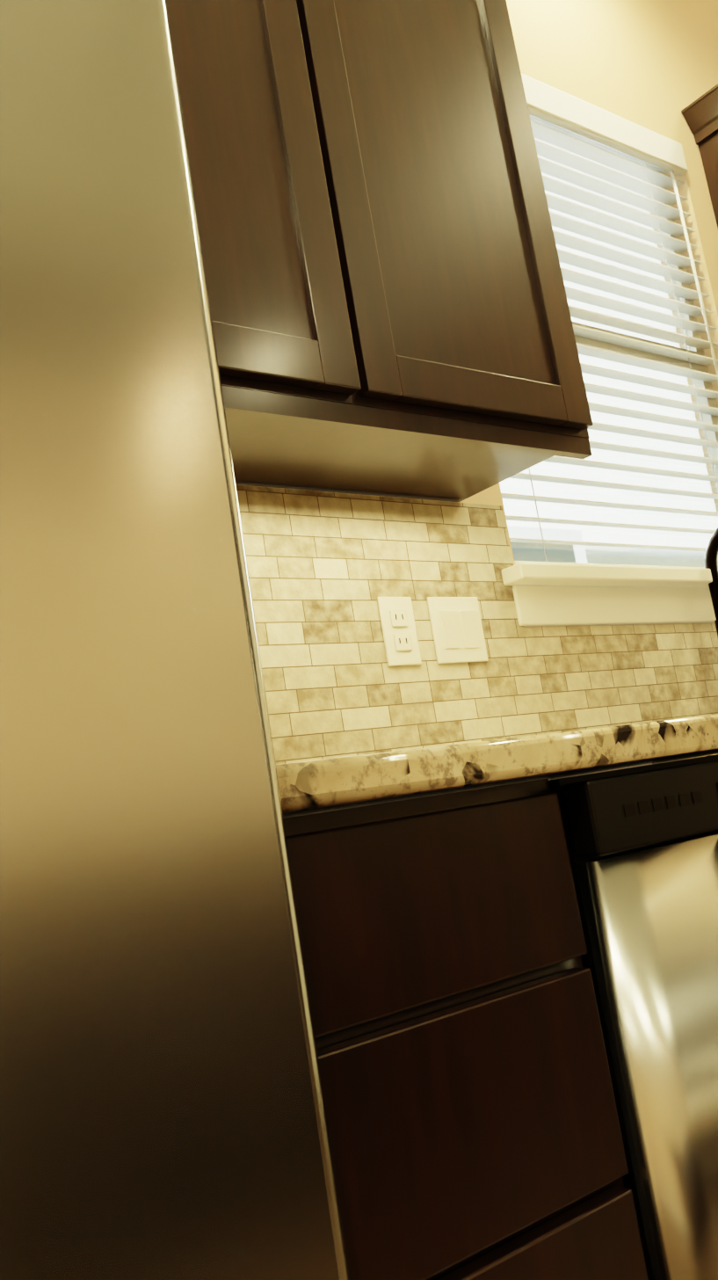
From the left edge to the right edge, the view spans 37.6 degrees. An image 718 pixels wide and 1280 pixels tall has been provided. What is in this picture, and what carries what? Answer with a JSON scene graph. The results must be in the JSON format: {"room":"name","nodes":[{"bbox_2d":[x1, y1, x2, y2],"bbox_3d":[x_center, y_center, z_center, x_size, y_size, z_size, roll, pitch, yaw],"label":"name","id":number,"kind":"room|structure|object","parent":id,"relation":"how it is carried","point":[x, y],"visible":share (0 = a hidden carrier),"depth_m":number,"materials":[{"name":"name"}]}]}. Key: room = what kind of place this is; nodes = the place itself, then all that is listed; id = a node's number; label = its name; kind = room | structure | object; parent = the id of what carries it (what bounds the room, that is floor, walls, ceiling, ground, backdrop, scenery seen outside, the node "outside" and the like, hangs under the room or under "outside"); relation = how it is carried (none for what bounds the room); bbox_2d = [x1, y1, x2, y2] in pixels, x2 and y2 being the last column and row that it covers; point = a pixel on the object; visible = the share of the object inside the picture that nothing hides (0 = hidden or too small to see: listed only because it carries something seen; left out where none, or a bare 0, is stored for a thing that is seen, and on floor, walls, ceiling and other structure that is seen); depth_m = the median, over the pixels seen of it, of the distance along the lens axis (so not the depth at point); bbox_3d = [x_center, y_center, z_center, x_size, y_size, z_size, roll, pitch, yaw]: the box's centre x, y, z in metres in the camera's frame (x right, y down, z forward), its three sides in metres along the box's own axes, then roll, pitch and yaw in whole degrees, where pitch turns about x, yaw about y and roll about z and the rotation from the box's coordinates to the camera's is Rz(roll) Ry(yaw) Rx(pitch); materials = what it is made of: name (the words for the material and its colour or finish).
{"room":"kitchen","nodes":[
{"label":"kitchen","id":0,"kind":"room"},
{"bbox_2d":[236,0,717,626],"bbox_3d":[-0.305,-0.383,1.640,6.300,3.115,0.120,-2,-12,-38],"label":"wall","id":1,"kind":"structure","parent":0,"point":[651,65],"depth_m":2.63,"materials":[{"name":"beige paint"}]},
{"bbox_2d":[166,0,422,488],"bbox_3d":[-0.332,-0.816,1.453,0.526,1.123,0.328,-2,-12,-38],"label":"upper cabinet","id":2,"kind":"object","parent":1,"relation":"attached to","point":[391,316],"depth_m":1.37,"materials":[{"name":"brown wood"}]},
{"bbox_2d":[294,0,593,501],"bbox_3d":[-0.017,-0.825,1.697,0.526,1.123,0.328,-2,-12,-38],"label":"upper cabinet","id":3,"kind":"object","parent":1,"relation":"attached to","point":[503,394],"depth_m":1.59,"materials":[{"name":"brown wood"}]},
{"bbox_2d":[235,484,717,764],"bbox_3d":[0.585,-0.025,2.132,2.775,0.472,0.008,-2,-12,-38],"label":"tile backsplash","id":4,"kind":"structure","parent":1,"relation":"attached to","point":[325,570],"depth_m":1.75,"materials":[{"name":"beige tile"}]},
{"bbox_2d":[377,596,421,666],"bbox_3d":[0.067,-0.015,1.720,0.070,0.115,0.008,-2,-12,-38],"label":"electrical outlet","id":5,"kind":"object","parent":4,"relation":"attached to","point":[399,632],"visible":1,"depth_m":1.72,"materials":[{"name":"white plastic"}]},
{"bbox_2d":[426,596,488,663],"bbox_3d":[0.171,-0.018,1.799,0.116,0.115,0.011,-2,-12,-38],"label":"light switch","id":6,"kind":"object","parent":4,"relation":"attached to","point":[458,635],"visible":1,"depth_m":1.79,"materials":[{"name":"white plastic"}]},
{"bbox_2d":[500,118,717,626],"bbox_3d":[0.547,-0.634,2.316,0.985,1.243,0.160,-2,-12,-38],"label":"window","id":7,"kind":"structure","parent":1,"relation":"in","point":[711,435],"depth_m":2.22,"materials":[{"name":"white plastic"}]},
{"bbox_2d":[501,72,717,568],"bbox_3d":[0.539,-0.688,2.324,0.875,1.132,0.066,-2,-12,-38],"label":"window blind","id":8,"kind":"object","parent":7,"relation":"attached to","point":[553,107],"visible":0.42,"depth_m":2.42,"materials":[{"name":"white plastic"}]},
{"bbox_2d":[681,83,717,227],"bbox_3d":[1.348,-0.855,2.726,0.804,1.151,0.373,-2,-12,-38],"label":"upper cabinet","id":9,"kind":"object","parent":1,"relation":"attached to","point":[701,114],"visible":1,"depth_m":2.70,"materials":[{"name":"brown wood"}]},
{"bbox_3d":[1.218,0.677,-0.284,6.540,0.060,4.420,-2,-12,-38],"label":"floor","id":10,"kind":"structure","parent":0,"visible":0},
{"bbox_2d":[0,0,349,1279],"bbox_3d":[-0.588,0.167,0.638,0.902,1.778,0.784,-2,-12,-38],"label":"refrigerator","id":11,"kind":"object","parent":10,"relation":"on","point":[162,1109],"visible":1,"depth_m":0.62,"materials":[{"name":"grey metal"}]},
{"bbox_2d":[283,778,648,1279],"bbox_3d":[-0.069,0.629,1.051,0.388,0.876,0.608,-2,-12,-38],"label":"base cabinet","id":12,"kind":"object","parent":10,"relation":"on","point":[474,1128],"visible":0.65,"depth_m":0.84,"materials":[{"name":"brown wood"}]},
{"bbox_2d":[276,714,717,818],"bbox_3d":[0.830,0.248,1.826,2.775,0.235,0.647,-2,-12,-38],"label":"countertop","id":13,"kind":"structure","parent":12,"relation":"on","point":[313,787],"depth_m":0.91,"materials":[{"name":"stone"}]},
{"bbox_2d":[705,527,717,636],"bbox_3d":[0.833,-0.044,2.157,0.106,0.442,0.227,-2,-12,-38],"label":"faucet","id":14,"kind":"object","parent":13,"relation":"on","point":[711,555],"visible":0.94,"depth_m":2.21,"materials":[{"name":"brown metal"}]},
{"bbox_2d":[548,754,717,1279],"bbox_3d":[0.351,0.613,1.344,0.626,0.874,0.606,-2,-12,-38],"label":"dishwasher","id":15,"kind":"object","parent":10,"relation":"on","point":[643,844],"visible":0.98,"depth_m":0.99,"materials":[{"name":"grey metal"}]},
{"label":"outside","id":16,"kind":"structure","parent":0,"visible":0},
{"bbox_2d":[499,138,717,567],"bbox_3d":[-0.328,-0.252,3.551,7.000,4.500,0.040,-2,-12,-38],"label":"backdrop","id":17,"kind":"structure","parent":16,"point":[591,548],"depth_m":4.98,"materials":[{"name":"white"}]}
]}

